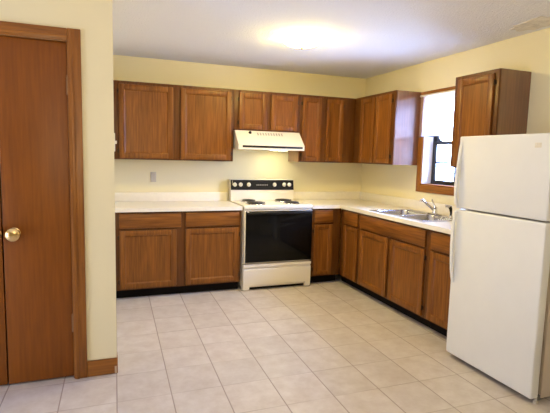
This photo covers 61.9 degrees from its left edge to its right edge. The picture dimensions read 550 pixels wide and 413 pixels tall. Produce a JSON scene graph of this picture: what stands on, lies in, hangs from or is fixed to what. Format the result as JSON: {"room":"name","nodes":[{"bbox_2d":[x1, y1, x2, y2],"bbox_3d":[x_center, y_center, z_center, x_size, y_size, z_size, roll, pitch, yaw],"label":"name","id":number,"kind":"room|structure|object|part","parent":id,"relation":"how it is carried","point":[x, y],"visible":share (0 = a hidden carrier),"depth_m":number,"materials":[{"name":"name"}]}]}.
{"room":"kitchen","nodes":[
{"label":"kitchen","id":0,"kind":"room"},
{"bbox_2d":[0,0,116,360],"bbox_3d":[-2.563,-0.225,3.412,2.540,2.427,2.148,-1,7,-21],"label":"wall","id":1,"kind":"structure","parent":0,"point":[94,20],"depth_m":2.80,"materials":[{"name":"beige paint"}]},
{"bbox_2d":[0,179,8,384],"bbox_3d":[-1.760,0.066,2.587,0.378,2.044,0.106,-1,7,-21],"label":"door","id":2,"kind":"structure","parent":1,"relation":"in","point":[4,380],"depth_m":2.73,"materials":[{"name":"wood"}]},
{"bbox_2d":[0,36,73,383],"bbox_3d":[-1.407,0.061,2.720,0.371,2.044,0.106,-1,7,-21],"label":"door","id":3,"kind":"structure","parent":1,"relation":"in","point":[34,137],"depth_m":2.73,"materials":[{"name":"brown wood"}]},
{"bbox_3d":[-1.524,0.163,2.670,0.080,0.080,0.072,-1,7,-21],"label":"knob","id":4,"kind":"part","parent":3,"relation":"part of","materials":[{"name":"gold metal"}]},
{"bbox_2d":[0,21,87,378],"bbox_3d":[-1.603,0.025,2.701,0.891,2.134,0.141,-1,7,-21],"label":"trim","id":5,"kind":"structure","parent":1,"relation":"attached to","point":[71,37],"depth_m":2.75,"materials":[{"name":"brown wood"}]},
{"bbox_3d":[-1.556,-0.993,2.533,0.743,0.071,0.021,-1,7,-21],"label":"head casing","id":6,"kind":"part","parent":5,"relation":"part of","materials":[{"name":"brown wood"}]},
{"bbox_3d":[-1.199,0.025,2.788,0.074,2.134,0.021,-1,7,-21],"label":"casing","id":7,"kind":"part","parent":5,"relation":"part of","materials":[{"name":"brown wood"}]},
{"bbox_2d":[87,354,117,376],"bbox_3d":[-1.121,1.026,2.987,0.183,0.105,0.106,-1,7,-21],"label":"baseboard","id":8,"kind":"structure","parent":1,"relation":"attached to","point":[99,367],"depth_m":2.94,"materials":[{"name":"brown wood"}]},
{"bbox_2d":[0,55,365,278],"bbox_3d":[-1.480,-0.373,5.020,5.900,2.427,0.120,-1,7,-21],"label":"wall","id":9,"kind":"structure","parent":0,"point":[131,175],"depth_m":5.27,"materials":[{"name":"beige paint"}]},
{"bbox_2d":[150,172,155,181],"bbox_3d":[-1.329,-0.322,5.014,0.060,0.110,0.009,-1,7,-21],"label":"wall outlet","id":10,"kind":"object","parent":9,"relation":"attached to","point":[152,174],"visible":1,"depth_m":5.01,"materials":[{"name":"plastic"}]},
{"bbox_2d":[115,192,227,201],"bbox_3d":[-1.151,-0.108,5.100,1.280,0.100,0.019,-1,7,-21],"label":"backsplash","id":11,"kind":"structure","parent":9,"relation":"attached to","point":[119,196],"depth_m":5.08,"materials":[{"name":"beige laminate"}]},
{"bbox_2d":[113,80,233,160],"bbox_3d":[-1.086,-0.878,4.861,1.253,0.768,0.336,-1,7,-21],"label":"upper cabinet","id":12,"kind":"object","parent":9,"relation":"attached to","point":[153,121],"visible":0.95,"depth_m":4.71,"materials":[{"name":"brown wood"}]},
{"bbox_3d":[-1.292,-0.848,4.617,0.528,0.724,0.019,-1,7,-21],"label":"door","id":13,"kind":"part","parent":12,"relation":"part of","materials":[{"name":"brown wood"}]},
{"bbox_3d":[-1.292,-0.848,4.618,0.426,0.622,0.013,-1,7,-21],"label":"door panel","id":14,"kind":"part","parent":12,"relation":"part of","materials":[{"name":"brown wood"}]},
{"bbox_3d":[-0.722,-0.857,4.830,0.536,0.724,0.019,-1,7,-21],"label":"door","id":15,"kind":"part","parent":12,"relation":"part of","materials":[{"name":"brown wood"}]},
{"bbox_3d":[-0.723,-0.857,4.831,0.434,0.622,0.013,-1,7,-21],"label":"door panel","id":16,"kind":"part","parent":12,"relation":"part of","materials":[{"name":"brown wood"}]},
{"bbox_2d":[233,89,299,132],"bbox_3d":[-0.133,-1.061,5.198,0.769,0.429,0.336,-1,7,-21],"label":"upper cabinet","id":17,"kind":"object","parent":9,"relation":"attached to","point":[253,110],"visible":0.98,"depth_m":5.04,"materials":[{"name":"brown wood"}]},
{"bbox_3d":[-0.238,-1.033,4.991,0.315,0.385,0.019,-1,7,-21],"label":"door","id":18,"kind":"part","parent":17,"relation":"part of","materials":[{"name":"brown wood"}]},
{"bbox_3d":[-0.239,-1.033,4.992,0.213,0.283,0.013,-1,7,-21],"label":"door panel","id":19,"kind":"part","parent":17,"relation":"part of","materials":[{"name":"brown wood"}]},
{"bbox_3d":[0.105,-1.038,5.120,0.314,0.385,0.019,-1,7,-21],"label":"door","id":20,"kind":"part","parent":17,"relation":"part of","materials":[{"name":"brown wood"}]},
{"bbox_3d":[0.105,-1.039,5.120,0.212,0.283,0.013,-1,7,-21],"label":"door panel","id":21,"kind":"part","parent":17,"relation":"part of","materials":[{"name":"brown wood"}]},
{"bbox_2d":[233,130,304,150],"bbox_3d":[-0.110,-0.736,5.163,0.757,0.208,0.486,-1,7,-21],"label":"range hood","id":22,"kind":"object","parent":9,"relation":"attached to","point":[242,139],"visible":0.99,"depth_m":4.99,"materials":[{"name":"white metal"}]},
{"bbox_2d":[288,94,355,162],"bbox_3d":[0.706,-0.911,5.531,1.028,0.758,0.336,-1,7,-21],"label":"upper cabinet","id":23,"kind":"object","parent":9,"relation":"attached to","point":[326,124],"visible":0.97,"depth_m":5.33,"materials":[{"name":"brown wood"}]},
{"bbox_3d":[0.419,-0.880,5.256,0.238,0.714,0.019,-1,7,-21],"label":"door","id":24,"kind":"part","parent":23,"relation":"part of","materials":[{"name":"brown wood"}]},
{"bbox_3d":[0.419,-0.880,5.257,0.148,0.624,0.013,-1,7,-21],"label":"door panel","id":25,"kind":"part","parent":23,"relation":"part of","materials":[{"name":"brown wood"}]},
{"bbox_3d":[0.698,-0.884,5.361,0.220,0.714,0.019,-1,7,-21],"label":"door","id":26,"kind":"part","parent":23,"relation":"part of","materials":[{"name":"brown wood"}]},
{"bbox_3d":[0.697,-0.885,5.361,0.130,0.624,0.013,-1,7,-21],"label":"door panel","id":27,"kind":"part","parent":23,"relation":"part of","materials":[{"name":"brown wood"}]},
{"bbox_2d":[0,274,549,412],"bbox_3d":[-0.091,1.331,1.380,5.900,0.100,8.200,-1,7,-21],"label":"floor","id":28,"kind":"structure","parent":0,"point":[328,346],"depth_m":3.16,"materials":[{"name":"tile"}]},
{"bbox_2d":[115,210,240,297],"bbox_3d":[-1.061,0.441,4.874,1.270,0.862,0.621,-1,7,-21],"label":"base cabinet","id":29,"kind":"object","parent":28,"relation":"on","point":[158,253],"visible":0.91,"depth_m":4.59,"materials":[{"name":"brown wood"}]},
{"bbox_3d":[-1.238,0.513,4.492,0.538,0.572,0.019,-1,7,-21],"label":"door","id":30,"kind":"part","parent":29,"relation":"part of","materials":[{"name":"brown wood"}]},
{"bbox_3d":[-1.238,0.513,4.493,0.436,0.470,0.013,-1,7,-21],"label":"door panel","id":31,"kind":"part","parent":29,"relation":"part of","materials":[{"name":"brown wood"}]},
{"bbox_3d":[-1.206,0.139,4.460,0.585,0.141,0.019,-1,7,-21],"label":"drawer","id":32,"kind":"part","parent":29,"relation":"part of","materials":[{"name":"brown wood"}]},
{"bbox_2d":[115,192,242,212],"bbox_3d":[-1.044,-0.056,4.816,1.280,0.138,0.635,-1,7,-21],"label":"countertop","id":33,"kind":"structure","parent":29,"relation":"on","point":[124,201],"depth_m":4.92,"materials":[{"name":"beige laminate"}]},
{"bbox_3d":[-0.633,0.130,4.674,0.554,0.141,0.019,-1,7,-21],"label":"drawer","id":34,"kind":"part","parent":29,"relation":"part of","materials":[{"name":"brown wood"}]},
{"bbox_3d":[-0.642,0.504,4.715,0.554,0.572,0.019,-1,7,-21],"label":"door","id":35,"kind":"part","parent":29,"relation":"part of","materials":[{"name":"brown wood"}]},
{"bbox_3d":[-0.642,0.504,4.716,0.452,0.470,0.013,-1,7,-21],"label":"door panel","id":36,"kind":"part","parent":29,"relation":"part of","materials":[{"name":"brown wood"}]},
{"bbox_2d":[229,179,312,290],"bbox_3d":[-0.064,0.286,5.187,0.786,1.152,0.681,-1,7,-21],"label":"range","id":37,"kind":"object","parent":28,"relation":"on","point":[276,228],"visible":1,"depth_m":4.94,"materials":[{"name":"white metal"}]},
{"bbox_3d":[-0.201,-0.042,4.960,0.197,0.017,0.184,-1,7,-21],"label":"coil burner","id":38,"kind":"part","parent":37,"relation":"part of","materials":[{"name":"black metal"}]},
{"bbox_3d":[-0.143,-0.253,5.375,0.774,0.114,0.026,-1,7,-21],"label":"control panel","id":39,"kind":"part","parent":37,"relation":"part of","materials":[{"name":"black ceramic"}]},
{"bbox_2d":[229,200,312,209],"bbox_3d":[-0.062,-0.027,5.168,0.786,0.042,0.623,-1,7,-21],"label":"cooktop","id":40,"kind":"object","parent":37,"relation":"in","point":[246,204],"depth_m":4.95,"materials":[{"name":"white metal"}]},
{"bbox_3d":[0.025,0.718,4.967,0.774,0.225,0.038,-1,7,-21],"label":"storage drawer","id":41,"kind":"part","parent":37,"relation":"part of","materials":[{"name":"white metal"}]},
{"bbox_3d":[0.035,0.315,4.923,0.774,0.556,0.038,-1,7,-21],"label":"oven door","id":42,"kind":"part","parent":37,"relation":"part of","materials":[{"name":"black glass"}]},
{"bbox_3d":[0.048,0.316,4.905,0.757,0.546,0.011,-1,7,-21],"label":"door glass","id":43,"kind":"part","parent":37,"relation":"part of","materials":[{"name":"black glass"}]},
{"bbox_3d":[0.056,0.069,4.861,0.728,0.024,0.038,-1,7,-21],"label":"door handle","id":44,"kind":"part","parent":37,"relation":"part of","materials":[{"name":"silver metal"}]},
{"bbox_3d":[0.101,-0.076,5.349,0.197,0.017,0.184,-1,7,-21],"label":"coil burner","id":45,"kind":"part","parent":37,"relation":"part of","materials":[{"name":"black metal"}]},
{"bbox_2d":[310,208,340,282],"bbox_3d":[0.468,0.417,5.446,0.360,0.862,0.621,-1,7,-21],"label":"base cabinet","id":46,"kind":"object","parent":28,"relation":"on","point":[326,223],"visible":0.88,"depth_m":5.16,"materials":[{"name":"brown wood"}]},
{"bbox_3d":[0.535,0.485,5.155,0.227,0.572,0.019,-1,7,-21],"label":"door","id":47,"kind":"part","parent":46,"relation":"part of","materials":[{"name":"brown wood"}]},
{"bbox_3d":[0.534,0.485,5.156,0.137,0.482,0.013,-1,7,-21],"label":"door panel","id":48,"kind":"part","parent":46,"relation":"part of","materials":[{"name":"brown wood"}]},
{"bbox_3d":[0.544,0.111,5.114,0.227,0.141,0.019,-1,7,-21],"label":"drawer","id":49,"kind":"part","parent":46,"relation":"part of","materials":[{"name":"brown wood"}]},
{"bbox_2d":[339,209,362,291],"bbox_3d":[1.074,0.460,5.186,0.621,0.862,0.482,-1,7,-21],"label":"base cabinet","id":50,"kind":"object","parent":28,"relation":"on","point":[350,220],"visible":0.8,"depth_m":5.02,"materials":[{"name":"brown wood"}]},
{"bbox_3d":[0.817,0.507,5.018,0.013,0.482,0.195,-1,7,-21],"label":"door panel","id":51,"kind":"part","parent":50,"relation":"part of","materials":[{"name":"brown wood"}]},
{"bbox_3d":[0.816,0.507,5.018,0.019,0.572,0.285,-1,7,-21],"label":"door","id":52,"kind":"part","parent":50,"relation":"part of","materials":[{"name":"brown wood"}]},
{"bbox_3d":[0.826,0.133,4.977,0.019,0.141,0.285,-1,7,-21],"label":"drawer","id":53,"kind":"part","parent":50,"relation":"part of","materials":[{"name":"brown wood"}]},
{"bbox_2d":[357,213,430,327],"bbox_3d":[1.349,0.547,4.453,0.621,0.862,1.090,-1,7,-21],"label":"base cabinet","id":54,"kind":"object","parent":28,"relation":"on","point":[393,255],"visible":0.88,"depth_m":4.24,"materials":[{"name":"brown wood"}]},
{"bbox_3d":[0.975,0.557,4.599,0.013,0.470,0.403,-1,7,-21],"label":"door panel","id":55,"kind":"part","parent":54,"relation":"part of","materials":[{"name":"brown wood"}]},
{"bbox_3d":[0.974,0.557,4.599,0.019,0.572,0.505,-1,7,-21],"label":"door","id":56,"kind":"part","parent":54,"relation":"part of","materials":[{"name":"brown wood"}]},
{"bbox_2d":[294,191,462,233],"bbox_3d":[1.097,0.021,4.609,0.972,0.138,2.535,-1,7,-21],"label":"countertop","id":57,"kind":"structure","parent":54,"relation":"on","point":[360,202],"depth_m":5.11,"materials":[{"name":"beige laminate"}]},
{"bbox_2d":[370,209,451,221],"bbox_3d":[1.339,0.162,4.386,0.490,0.171,0.856,-1,7,-21],"label":"sink","id":58,"kind":"object","parent":57,"relation":"in","point":[411,214],"visible":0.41,"depth_m":4.39,"materials":[{"name":"silver metal"}]},
{"bbox_3d":[1.249,0.141,4.570,0.370,0.169,0.370,-1,7,-21],"label":"bowl","id":59,"kind":"part","parent":58,"relation":"part of","materials":[{"name":"silver metal"}]},
{"bbox_3d":[1.392,0.186,4.188,0.370,0.169,0.370,-1,7,-21],"label":"bowl","id":60,"kind":"part","parent":58,"relation":"part of","materials":[{"name":"silver metal"}]},
{"bbox_2d":[445,204,452,217],"bbox_3d":[1.601,0.041,4.221,0.075,0.119,0.040,2,6,6],"label":"sprayer","id":61,"kind":"object","parent":58,"relation":"on","point":[447,206],"visible":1,"depth_m":4.21,"materials":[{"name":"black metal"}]},
{"bbox_2d":[420,199,441,214],"bbox_3d":[1.484,0.004,4.400,0.172,0.147,0.160,-1,7,-21],"label":"faucet","id":62,"kind":"object","parent":57,"relation":"on","point":[434,208],"visible":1,"depth_m":4.41,"materials":[{"name":"silver metal"}]},
{"bbox_3d":[1.466,-0.013,4.419,0.157,0.117,0.025,1,6,-4],"label":"spout","id":63,"kind":"part","parent":62,"relation":"part of","materials":[{"name":"silver metal"}]},
{"bbox_3d":[1.076,0.212,4.311,0.019,0.141,1.036,-1,7,-21],"label":"false drawer","id":64,"kind":"part","parent":54,"relation":"part of","materials":[{"name":"brown wood"}]},
{"bbox_3d":[1.164,0.617,4.096,0.013,0.470,0.382,-1,7,-21],"label":"door panel","id":65,"kind":"part","parent":54,"relation":"part of","materials":[{"name":"brown wood"}]},
{"bbox_3d":[1.163,0.617,4.095,0.019,0.572,0.484,-1,7,-21],"label":"door","id":66,"kind":"part","parent":54,"relation":"part of","materials":[{"name":"brown wood"}]},
{"bbox_2d":[424,230,450,336],"bbox_3d":[1.615,0.631,3.747,0.621,0.862,0.424,-1,7,-21],"label":"base cabinet","id":67,"kind":"object","parent":28,"relation":"on","point":[438,281],"visible":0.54,"depth_m":3.69,"materials":[{"name":"brown wood"}]},
{"bbox_3d":[1.335,0.671,3.636,0.019,0.572,0.355,-1,7,-21],"label":"door","id":68,"kind":"part","parent":67,"relation":"part of","materials":[{"name":"brown wood"}]},
{"bbox_3d":[1.345,0.297,3.595,0.019,0.141,0.355,-1,7,-21],"label":"drawer","id":69,"kind":"part","parent":67,"relation":"part of","materials":[{"name":"brown wood"}]},
{"bbox_3d":[1.337,0.671,3.636,0.013,0.470,0.253,-1,7,-21],"label":"door panel","id":70,"kind":"part","parent":67,"relation":"part of","materials":[{"name":"brown wood"}]},
{"bbox_2d":[446,133,549,403],"bbox_3d":[1.738,0.336,3.082,0.792,1.598,0.722,-1,7,-21],"label":"refrigerator","id":71,"kind":"object","parent":28,"relation":"on","point":[499,314],"visible":1,"depth_m":2.87,"materials":[{"name":"white metal"}]},
{"bbox_3d":[1.269,0.287,3.264,0.044,0.512,0.024,-1,7,-21],"label":"handle","id":72,"kind":"part","parent":71,"relation":"part of","materials":[{"name":"plastic"}]},
{"bbox_3d":[1.284,-0.229,3.208,0.044,0.448,0.024,-1,7,-21],"label":"handle","id":73,"kind":"part","parent":71,"relation":"part of","materials":[{"name":"plastic"}]},
{"bbox_3d":[1.440,-0.202,2.907,0.064,0.498,0.720,-1,7,-21],"label":"freezer door","id":74,"kind":"part","parent":71,"relation":"part of","materials":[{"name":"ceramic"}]},
{"bbox_2d":[112,0,549,78],"bbox_3d":[-0.029,-1.179,1.106,5.900,0.104,8.200,-1,7,-21],"label":"ceiling","id":75,"kind":"structure","parent":0,"point":[364,39],"depth_m":3.63,"materials":[{"name":"white paint"}]},
{"bbox_2d":[282,33,321,48],"bbox_3d":[0.228,-1.375,3.866,0.339,0.100,0.339,-1,7,-21],"label":"ceiling light","id":76,"kind":"object","parent":75,"relation":"attached to","point":[299,40],"visible":1,"depth_m":3.77,"materials":[{"name":"white glass"}]},
{"bbox_2d":[361,28,549,205],"bbox_3d":[2.590,0.033,2.234,0.160,2.427,8.000,-1,7,-21],"label":"wall","id":77,"kind":"structure","parent":0,"point":[530,52],"depth_m":4.33,"materials":[{"name":"beige paint"}]},
{"bbox_2d":[294,191,462,215],"bbox_3d":[1.098,0.002,4.607,0.972,0.100,2.535,-1,7,-21],"label":"backsplash","id":78,"kind":"structure","parent":77,"relation":"attached to","point":[396,201],"depth_m":5.57,"materials":[{"name":"beige laminate"}]},
{"bbox_2d":[353,90,420,164],"bbox_3d":[1.224,-0.855,5.136,0.336,0.758,0.806,-1,7,-21],"label":"upper cabinet","id":79,"kind":"object","parent":77,"relation":"attached to","point":[386,130],"visible":1,"depth_m":4.82,"materials":[{"name":"brown wood"}]},
{"bbox_3d":[1.038,-0.857,5.182,0.013,0.624,0.193,-1,7,-21],"label":"door panel","id":80,"kind":"part","parent":79,"relation":"part of","materials":[{"name":"brown wood"}]},
{"bbox_3d":[1.038,-0.857,5.182,0.019,0.714,0.283,-1,7,-21],"label":"door","id":81,"kind":"part","parent":79,"relation":"part of","materials":[{"name":"brown wood"}]},
{"bbox_3d":[1.093,-0.853,5.087,0.019,0.758,0.806,-1,7,-21],"label":"frame","id":82,"kind":"part","parent":79,"relation":"part of","materials":[{"name":"brown wood"}]},
{"bbox_3d":[1.147,-0.822,4.892,0.013,0.624,0.203,-1,7,-21],"label":"door panel","id":83,"kind":"part","parent":79,"relation":"part of","materials":[{"name":"brown wood"}]},
{"bbox_3d":[1.147,-0.822,4.892,0.019,0.714,0.293,-1,7,-21],"label":"door","id":84,"kind":"part","parent":79,"relation":"part of","materials":[{"name":"brown wood"}]},
{"bbox_2d":[416,86,455,195],"bbox_3d":[1.731,-0.631,4.477,0.174,1.032,0.822,-1,7,-21],"label":"window","id":85,"kind":"structure","parent":77,"relation":"in","point":[434,106],"depth_m":4.76,"materials":[{"name":"brown wood"}]},
{"bbox_3d":[1.526,-0.672,4.799,0.016,1.032,0.071,-1,7,-21],"label":"casing","id":86,"kind":"part","parent":85,"relation":"part of","materials":[{"name":"brown wood"}]},
{"bbox_2d":[419,89,454,136],"bbox_3d":[1.646,-0.894,4.415,0.022,0.434,0.792,-1,7,-21],"label":"window shade","id":87,"kind":"object","parent":85,"relation":"attached to","point":[448,91],"visible":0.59,"depth_m":4.52,"materials":[{"name":"white fabric"}]},
{"bbox_3d":[1.778,-0.428,4.519,0.004,0.373,0.584,-1,7,-21],"label":"pane","id":88,"kind":"part","parent":85,"relation":"part of","materials":[{"name":"clear glass"}]},
{"bbox_3d":[1.669,-1.123,4.395,0.016,0.040,0.680,-1,7,-21],"label":"head casing","id":89,"kind":"part","parent":85,"relation":"part of","materials":[{"name":"brown wood"}]},
{"bbox_3d":[1.808,-0.846,4.480,0.004,0.419,0.584,-1,7,-21],"label":"pane","id":90,"kind":"part","parent":85,"relation":"part of","materials":[{"name":"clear glass"}]},
{"bbox_3d":[1.793,-0.648,4.498,0.043,0.920,0.668,-1,7,-21],"label":"frame","id":91,"kind":"part","parent":85,"relation":"part of","materials":[{"name":"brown metal"}]},
{"bbox_3d":[1.778,-0.428,4.519,0.019,0.429,0.640,-1,7,-21],"label":"sash","id":92,"kind":"part","parent":85,"relation":"part of","materials":[{"name":"brown metal"}]},
{"bbox_3d":[1.808,-0.846,4.480,0.018,0.475,0.640,-1,7,-21],"label":"sash","id":93,"kind":"part","parent":85,"relation":"part of","materials":[{"name":"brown metal"}]},
{"bbox_2d":[450,68,530,167],"bbox_3d":[1.742,-0.692,3.759,0.336,0.758,0.466,-1,7,-21],"label":"upper cabinet","id":94,"kind":"object","parent":77,"relation":"attached to","point":[496,101],"visible":0.59,"depth_m":3.57,"materials":[{"name":"brown wood"}]},
{"bbox_3d":[1.595,-0.681,3.701,0.013,0.612,0.276,-1,7,-21],"label":"door panel","id":95,"kind":"part","parent":94,"relation":"part of","materials":[{"name":"brown wood"}]},
{"bbox_3d":[1.594,-0.681,3.700,0.019,0.714,0.378,-1,7,-21],"label":"door","id":96,"kind":"part","parent":94,"relation":"part of","materials":[{"name":"brown wood"}]},
{"bbox_3d":[1.611,-0.690,3.710,0.019,0.758,0.466,-1,7,-21],"label":"frame","id":97,"kind":"part","parent":94,"relation":"part of","materials":[{"name":"brown wood"}]}
]}

